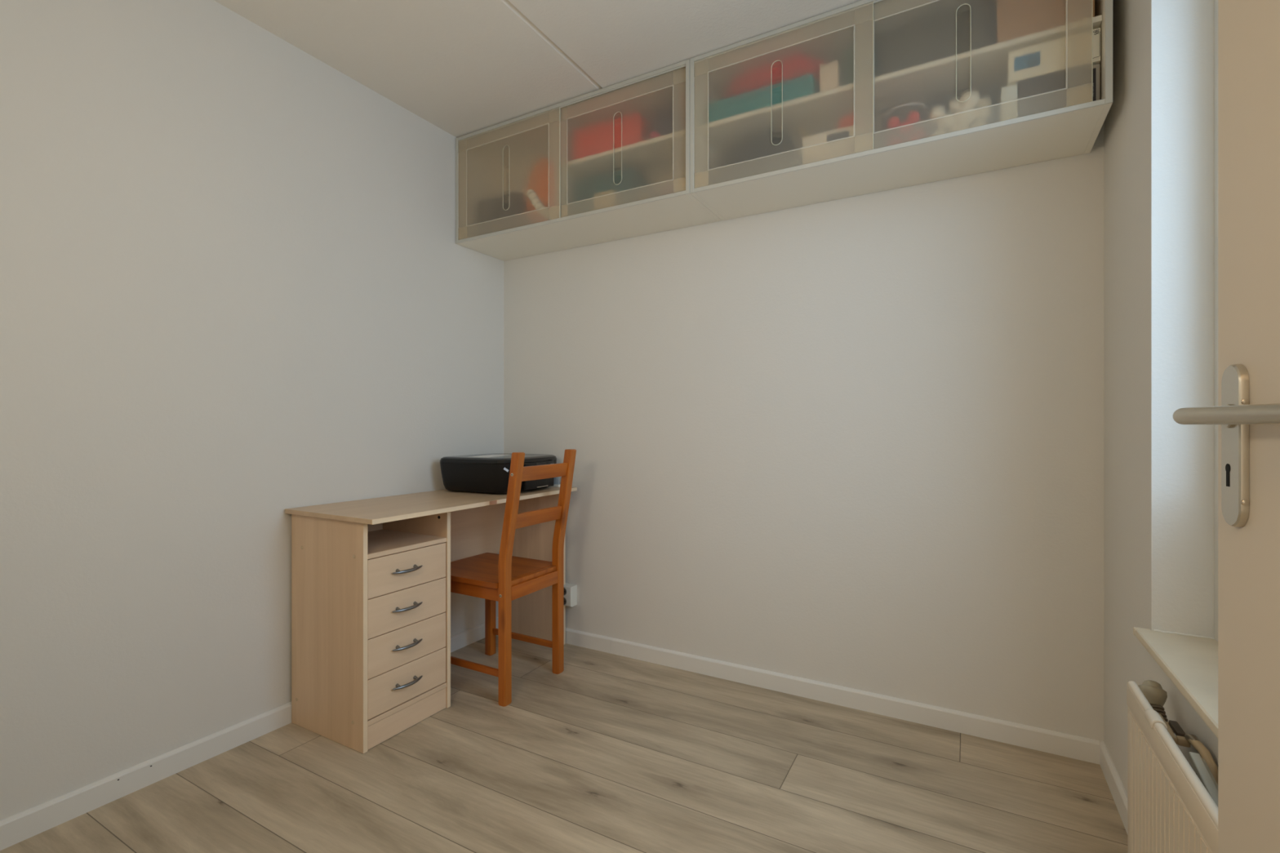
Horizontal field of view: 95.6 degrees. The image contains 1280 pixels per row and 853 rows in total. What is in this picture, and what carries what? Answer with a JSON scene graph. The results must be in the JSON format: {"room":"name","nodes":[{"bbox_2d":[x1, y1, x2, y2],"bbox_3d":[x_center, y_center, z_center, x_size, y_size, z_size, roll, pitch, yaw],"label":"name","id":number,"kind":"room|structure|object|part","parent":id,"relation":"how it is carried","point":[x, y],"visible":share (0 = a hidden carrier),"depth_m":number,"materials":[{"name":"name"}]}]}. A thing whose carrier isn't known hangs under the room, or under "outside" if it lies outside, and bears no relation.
{"room":"home office","nodes":[
{"label":"home office","id":0,"kind":"room"},
{"bbox_2d":[0,0,503,820],"bbox_3d":[-1.679,-0.204,1.401,0.120,2.505,3.995,0,0,29],"label":"wall","id":1,"kind":"structure","parent":0,"point":[237,291],"depth_m":1.79,"materials":[{"name":"white paint"}]},
{"bbox_2d":[0,617,497,850],"bbox_3d":[-1.248,1.014,2.031,0.013,0.069,2.235,0,0,29],"label":"baseboard","id":2,"kind":"structure","parent":1,"relation":"attached to","point":[15,828],"depth_m":1.68,"materials":[{"name":"white wood"}]},
{"bbox_2d":[213,0,861,137],"bbox_3d":[-0.202,-1.405,0.570,3.510,0.104,3.995,0,0,29],"label":"ceiling","id":3,"kind":"structure","parent":0,"point":[463,67],"depth_m":2.04,"materials":[{"name":"white paint"}]},
{"bbox_2d":[0,635,1127,852],"bbox_3d":[-0.202,1.099,0.570,3.510,0.100,3.995,0,0,29],"label":"floor","id":4,"kind":"structure","parent":0,"point":[607,753],"depth_m":1.69,"materials":[{"name":"laminate"}]},
{"bbox_2d":[284,486,577,753],"bbox_3d":[-0.773,0.670,2.394,0.476,0.757,1.089,0,0,29],"label":"desk","id":5,"kind":"object","parent":4,"relation":"on","point":[371,604],"visible":0.98,"depth_m":2.00,"materials":[{"name":"brown wood"}]},
{"bbox_3d":[-1.053,0.678,1.957,0.396,0.741,0.016,0,0,29],"label":"panel","id":6,"kind":"part","parent":5,"relation":"part of","materials":[{"name":"brown wood"}]},
{"bbox_3d":[-0.805,0.885,2.014,0.016,0.128,0.323,0,0,29],"label":"drawer","id":7,"kind":"part","parent":5,"relation":"part of","materials":[{"name":"brown wood"}]},
{"bbox_3d":[-0.805,0.755,2.014,0.016,0.127,0.323,0,0,29],"label":"drawer","id":8,"kind":"part","parent":5,"relation":"part of","materials":[{"name":"brown wood"}]},
{"bbox_3d":[-0.805,0.626,2.014,0.016,0.127,0.323,0,0,29],"label":"drawer","id":9,"kind":"part","parent":5,"relation":"part of","materials":[{"name":"brown wood"}]},
{"bbox_3d":[-0.805,0.496,2.014,0.016,0.126,0.323,0,0,29],"label":"drawer","id":10,"kind":"part","parent":5,"relation":"part of","materials":[{"name":"brown wood"}]},
{"bbox_2d":[367,528,446,559],"bbox_3d":[-0.956,0.422,2.100,0.363,0.016,0.328,0,0,29],"label":"shelf","id":11,"kind":"object","parent":5,"relation":"attached to","point":[382,544],"depth_m":2.09,"materials":[{"name":"beige wood"}]},
{"bbox_3d":[-0.956,0.962,2.100,0.363,0.016,0.328,0,0,29],"label":"panel","id":12,"kind":"part","parent":5,"relation":"part of","materials":[{"name":"brown wood"}]},
{"bbox_3d":[-0.793,0.881,1.990,0.030,0.016,0.122,0,0,29],"label":"handle","id":13,"kind":"part","parent":5,"relation":"part of","materials":[{"name":"silver metal"}]},
{"bbox_3d":[-0.793,0.751,1.990,0.030,0.016,0.122,0,0,29],"label":"handle","id":14,"kind":"part","parent":5,"relation":"part of","materials":[{"name":"silver metal"}]},
{"bbox_3d":[-0.793,0.621,1.990,0.030,0.016,0.122,0,0,29],"label":"handle","id":15,"kind":"part","parent":5,"relation":"part of","materials":[{"name":"silver metal"}]},
{"bbox_3d":[-0.793,0.492,1.990,0.030,0.016,0.122,0,0,29],"label":"handle","id":16,"kind":"part","parent":5,"relation":"part of","materials":[{"name":"silver metal"}]},
{"bbox_3d":[-0.876,0.678,2.252,0.376,0.741,0.016,0,0,29],"label":"divider panel","id":17,"kind":"part","parent":5,"relation":"part of","materials":[{"name":"brown wood"}]},
{"bbox_3d":[-0.855,0.471,2.648,0.016,0.326,0.695,0,0,29],"label":"panel","id":18,"kind":"part","parent":5,"relation":"part of","materials":[{"name":"brown wood"}]},
{"bbox_2d":[489,500,497,505],"bbox_3d":[-0.573,0.299,2.264,0.001,0.014,0.040,0,0,29],"label":"light","id":19,"kind":"object","parent":5,"relation":"attached to","point":[491,502],"depth_m":2.27,"materials":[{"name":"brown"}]},
{"bbox_2d":[440,453,556,493],"bbox_3d":[-0.628,0.211,2.661,0.397,0.149,0.424,0,0,25],"label":"printer","id":20,"kind":"object","parent":5,"relation":"on","point":[459,473],"visible":0.71,"depth_m":2.49,"materials":[{"name":"black plastic"}]},
{"bbox_2d":[471,454,511,457],"bbox_3d":[-0.674,0.135,2.608,0.095,0.001,0.210,0,0,15],"label":"sheet","id":21,"kind":"object","parent":20,"relation":"on","point":[488,455],"visible":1,"depth_m":2.61,"materials":[{"name":"white paper"}]},
{"bbox_3d":[-0.629,0.148,2.661,0.395,0.023,0.424,0,0,25],"label":"lid","id":22,"kind":"part","parent":20,"relation":"part of","materials":[{"name":"black plastic"}]},
{"bbox_2d":[522,477,553,489],"bbox_3d":[-0.455,0.252,2.598,0.024,0.049,0.215,0,0,25],"label":"paper tray","id":23,"kind":"object","parent":20,"relation":"on","point":[540,483],"depth_m":2.58,"materials":[{"name":"black plastic"}]},
{"bbox_3d":[-0.454,0.180,2.589,0.020,0.043,0.220,0,0,25],"label":"control panel","id":24,"kind":"part","parent":20,"relation":"part of","materials":[{"name":"black plastic"}]},
{"bbox_3d":[-0.536,0.678,2.877,0.396,0.741,0.016,0,0,29],"label":"panel","id":25,"kind":"part","parent":5,"relation":"part of","materials":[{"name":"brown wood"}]},
{"bbox_2d":[551,476,560,487],"bbox_3d":[-0.402,0.266,2.783,0.050,0.052,0.028,0,0,29],"label":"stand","id":26,"kind":"object","parent":5,"relation":"on","point":[556,480],"visible":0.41,"depth_m":2.77,"materials":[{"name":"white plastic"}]},
{"bbox_3d":[-0.404,0.260,2.781,0.042,0.041,0.004,0,0,29],"label":"plate","id":27,"kind":"part","parent":26,"relation":"part of","materials":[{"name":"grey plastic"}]},
{"bbox_2d":[450,448,576,706],"bbox_3d":[-0.581,0.574,2.414,0.518,0.950,0.382,0,0,29],"label":"wooden chair","id":28,"kind":"object","parent":4,"relation":"on","point":[503,578],"visible":0.9,"depth_m":2.32,"materials":[{"name":"brown wood"}]},
{"bbox_3d":[-0.687,0.830,2.666,0.036,0.437,0.036,0,0,29],"label":"leg","id":29,"kind":"part","parent":28,"relation":"part of","materials":[{"name":"brown wood"}]},
{"bbox_3d":[-0.615,0.600,2.433,0.442,0.020,0.382,0,0,29],"label":"seat","id":30,"kind":"part","parent":28,"relation":"part of","materials":[{"name":"brown wood"}]},
{"bbox_3d":[-0.480,0.574,2.171,0.104,0.950,0.038,0,0,29],"label":"post","id":31,"kind":"part","parent":28,"relation":"part of","materials":[{"name":"brown wood"}]},
{"bbox_3d":[-0.417,0.366,2.321,0.045,0.059,0.289,0,0,29],"label":"rail","id":32,"kind":"part","parent":28,"relation":"part of","materials":[{"name":"brown wood"}]},
{"bbox_3d":[-0.391,0.183,2.307,0.045,0.058,0.289,0,0,29],"label":"rail","id":33,"kind":"part","parent":28,"relation":"part of","materials":[{"name":"brown wood"}]},
{"bbox_3d":[-0.321,0.574,2.454,0.104,0.950,0.039,0,0,29],"label":"post","id":34,"kind":"part","parent":28,"relation":"part of","materials":[{"name":"brown wood"}]},
{"bbox_2d":[503,121,1104,742],"bbox_3d":[0.397,-0.204,2.456,2.462,2.505,0.120,0,0,29],"label":"wall","id":35,"kind":"structure","parent":0,"point":[857,442],"depth_m":2.17,"materials":[{"name":"white paint"}]},
{"bbox_2d":[563,582,577,607],"bbox_3d":[-0.347,0.809,2.775,0.072,0.096,0.054,0,0,29],"label":"wall socket","id":36,"kind":"object","parent":35,"relation":"attached to","point":[570,590],"visible":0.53,"depth_m":2.75,"materials":[{"name":"white plastic"}]},
{"bbox_2d":[563,596,566,604],"bbox_3d":[-0.364,0.833,2.760,0.039,0.039,0.004,0,0,29],"label":"outlet","id":37,"kind":"object","parent":36,"relation":"attached to","point":[564,597],"depth_m":2.75,"materials":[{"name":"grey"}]},
{"bbox_2d":[563,586,566,595],"bbox_3d":[-0.364,0.786,2.760,0.039,0.039,0.004,0,0,29],"label":"outlet","id":38,"kind":"object","parent":36,"relation":"attached to","point":[564,588],"depth_m":2.75,"materials":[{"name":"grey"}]},
{"bbox_2d":[455,58,721,261],"bbox_3d":[-0.262,-1.102,2.568,1.202,0.495,0.327,0,0,29],"label":"upper cabinet","id":39,"kind":"object","parent":35,"relation":"attached to","point":[611,162],"visible":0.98,"depth_m":2.41,"materials":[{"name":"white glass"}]},
{"bbox_3d":[-0.858,-1.102,2.718,0.016,0.495,0.004,0,0,29],"label":"trim","id":40,"kind":"part","parent":39,"relation":"part of","materials":[{"name":"white wood"}]},
{"bbox_3d":[-0.777,-1.102,2.861,0.016,0.495,0.323,0,0,29],"label":"panel","id":41,"kind":"part","parent":39,"relation":"part of","materials":[{"name":"beige wood"}]},
{"bbox_3d":[-0.592,-1.101,2.573,0.590,0.466,0.003,0,0,29],"label":"sliding door","id":42,"kind":"part","parent":39,"relation":"part of","materials":[{"name":"glass"}]},
{"bbox_3d":[-0.341,-1.342,2.427,1.170,0.014,0.004,0,0,29],"label":"trim","id":43,"kind":"part","parent":39,"relation":"part of","materials":[{"name":"white wood"}]},
{"bbox_3d":[-0.341,-0.862,2.427,1.170,0.014,0.004,0,0,29],"label":"trim","id":44,"kind":"part","parent":39,"relation":"part of","materials":[{"name":"white wood"}]},
{"bbox_3d":[-0.261,-0.862,2.570,1.170,0.014,0.323,0,0,29],"label":"panel","id":45,"kind":"part","parent":39,"relation":"part of","materials":[{"name":"beige wood"}]},
{"bbox_3d":[-0.261,-1.343,2.570,1.170,0.014,0.323,0,0,29],"label":"panel","id":46,"kind":"part","parent":39,"relation":"part of","materials":[{"name":"white wood"}]},
{"bbox_3d":[-0.087,-1.101,2.301,0.603,0.466,0.003,0,0,29],"label":"sliding door","id":47,"kind":"part","parent":39,"relation":"part of","materials":[{"name":"glass"}]},
{"bbox_3d":[0.176,-1.102,2.136,0.016,0.495,0.004,0,0,29],"label":"trim","id":48,"kind":"part","parent":39,"relation":"part of","materials":[{"name":"white wood"}]},
{"bbox_3d":[0.256,-1.102,2.279,0.016,0.495,0.323,0,0,29],"label":"panel","id":49,"kind":"part","parent":39,"relation":"part of","materials":[{"name":"white wood"}]},
{"bbox_2d":[565,627,1099,764],"bbox_3d":[0.364,1.014,2.398,2.437,0.069,0.012,0,0,29],"label":"baseboard","id":50,"kind":"structure","parent":35,"relation":"attached to","point":[1078,748],"depth_m":2.14,"materials":[{"name":"white wood"}]},
{"bbox_2d":[689,0,1112,220],"bbox_3d":[0.796,-1.102,1.973,1.222,0.495,0.327,0,0,29],"label":"upper cabinet","id":51,"kind":"object","parent":35,"relation":"attached to","point":[861,97],"visible":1,"depth_m":1.83,"materials":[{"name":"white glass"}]},
{"bbox_3d":[0.191,-1.102,2.128,0.016,0.495,0.004,0,0,29],"label":"trim","id":52,"kind":"part","parent":51,"relation":"part of","materials":[{"name":"white wood"}]},
{"bbox_3d":[0.271,-1.102,2.271,0.016,0.495,0.323,0,0,29],"label":"panel","id":53,"kind":"part","parent":51,"relation":"part of","materials":[{"name":"white wood"}]},
{"bbox_3d":[0.467,-1.101,1.977,0.614,0.466,0.003,0,0,29],"label":"sliding door","id":54,"kind":"part","parent":51,"relation":"part of","materials":[{"name":"glass"}]},
{"bbox_3d":[0.716,-1.342,1.832,1.190,0.014,0.004,0,0,29],"label":"trim","id":55,"kind":"part","parent":51,"relation":"part of","materials":[{"name":"white wood"}]},
{"bbox_3d":[0.797,-1.343,1.975,1.190,0.014,0.323,0,0,29],"label":"panel","id":56,"kind":"part","parent":51,"relation":"part of","materials":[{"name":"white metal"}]},
{"bbox_3d":[0.716,-0.862,1.832,1.190,0.014,0.004,0,0,29],"label":"trim","id":57,"kind":"part","parent":51,"relation":"part of","materials":[{"name":"white wood"}]},
{"bbox_3d":[0.797,-0.862,1.975,1.190,0.014,0.323,0,0,29],"label":"panel","id":58,"kind":"part","parent":51,"relation":"part of","materials":[{"name":"beige wood"}]},
{"bbox_3d":[0.955,-1.101,1.714,0.606,0.466,0.003,0,0,29],"label":"sliding door","id":59,"kind":"part","parent":51,"relation":"part of","materials":[{"name":"glass"}]},
{"bbox_2d":[1093,0,1094,17],"bbox_3d":[1.203,-1.213,1.746,0.228,0.195,0.238,0,0,29],"label":"cardboard box","id":60,"kind":"object","parent":51,"relation":"on","point":[1093,0],"visible":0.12,"depth_m":1.59,"materials":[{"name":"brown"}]},
{"bbox_2d":[1093,63,1099,101],"bbox_3d":[1.294,-0.928,1.676,0.022,0.118,0.211,0,0,29],"label":"book","id":61,"kind":"object","parent":51,"relation":"on","point":[1095,67],"visible":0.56,"depth_m":1.58,"materials":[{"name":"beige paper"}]},
{"bbox_2d":[1093,14,1102,29],"bbox_3d":[0.802,-1.107,1.985,1.188,0.016,0.281,0,0,29],"label":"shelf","id":62,"kind":"object","parent":51,"relation":"attached to","point":[1097,20],"depth_m":1.58,"materials":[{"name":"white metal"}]},
{"bbox_3d":[1.322,-1.102,1.679,0.016,0.495,0.323,0,0,29],"label":"panel","id":63,"kind":"part","parent":51,"relation":"part of","materials":[{"name":"white wood"}]},
{"bbox_3d":[1.242,-1.102,1.536,0.016,0.495,0.004,0,0,29],"label":"trim","id":64,"kind":"part","parent":51,"relation":"part of","materials":[{"name":"white wood"}]},
{"bbox_2d":[1104,0,1217,794],"bbox_3d":[1.028,-0.204,0.761,0.300,2.505,2.455,0,0,29],"label":"wall","id":65,"kind":"structure","parent":0,"point":[1159,120],"depth_m":1.33,"materials":[{"name":"white paint"}]},
{"bbox_2d":[1099,741,1127,833],"bbox_3d":[0.896,1.014,0.847,0.012,0.069,2.195,0,0,29],"label":"baseboard","id":66,"kind":"structure","parent":65,"relation":"attached to","point":[1118,793],"depth_m":1.63,"materials":[{"name":"white wood"}]},
{"bbox_2d":[1126,680,1217,852],"bbox_3d":[0.914,0.732,0.961,0.085,0.432,0.621,0,0,29],"label":"radiator","id":67,"kind":"object","parent":65,"relation":"attached to","point":[1170,810],"depth_m":0.99,"materials":[{"name":"white metal"}]},
{"bbox_3d":[1.064,0.557,1.205,0.047,0.052,0.048,0,0,29],"label":"thermostat knob","id":68,"kind":"part","parent":67,"relation":"part of","materials":[{"name":"beige plastic"}]},
{"bbox_3d":[1.008,0.570,1.088,0.013,0.010,0.055,0,0,29],"label":"bracket plate","id":69,"kind":"part","parent":67,"relation":"part of","materials":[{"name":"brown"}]},
{"bbox_3d":[0.877,0.554,0.891,0.019,0.039,0.134,0,0,29],"label":"plastic strip","id":70,"kind":"part","parent":67,"relation":"part of","materials":[{"name":"white plastic"}]},
{"bbox_2d":[1133,0,1217,738],"bbox_3d":[0.952,-0.371,0.794,0.199,1.722,1.198,0,0,29],"label":"window","id":71,"kind":"structure","parent":65,"relation":"in","point":[1190,661],"depth_m":1.23,"materials":[{"name":"white"}]},
{"bbox_3d":[0.930,0.481,0.808,0.147,0.018,1.196,0,0,29],"label":"sill","id":72,"kind":"part","parent":71,"relation":"part of","materials":[{"name":"paint"}]},
{"bbox_3d":[1.009,-0.371,0.755,0.062,1.720,1.186,0,0,29],"label":"frame","id":73,"kind":"part","parent":71,"relation":"part of","materials":[{"name":"white"}]},
{"bbox_2d":[1173,0,1279,852],"bbox_3d":[0.496,0.029,0.300,0.100,2.022,0.880,0,0,25],"label":"door","id":74,"kind":"structure","parent":65,"relation":"in","point":[1246,415],"depth_m":0.63,"materials":[{"name":"beige paint"}]},
{"bbox_3d":[0.607,-0.011,0.595,0.054,0.027,0.179,0,0,25],"label":"lever handle","id":75,"kind":"part","parent":74,"relation":"part of","materials":[{"name":"silver metal"}]},
{"bbox_3d":[0.667,0.022,0.651,0.008,0.182,0.042,0,0,25],"label":"handle plate","id":76,"kind":"part","parent":74,"relation":"part of","materials":[{"name":"silver metal"}]},
{"bbox_3d":[1.212,-0.979,1.722,0.162,0.028,0.210,0,0,29],"label":"case","id":77,"kind":"object","parent":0,"visible":0},
{"bbox_2d":[1093,27,1100,65],"bbox_3d":[1.214,-1.039,1.725,0.212,0.090,0.223,0,0,29],"label":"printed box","id":78,"kind":"object","parent":77,"relation":"on","point":[1096,32],"visible":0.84,"depth_m":1.58,"materials":[{"name":"beige cardboard"}]}
]}

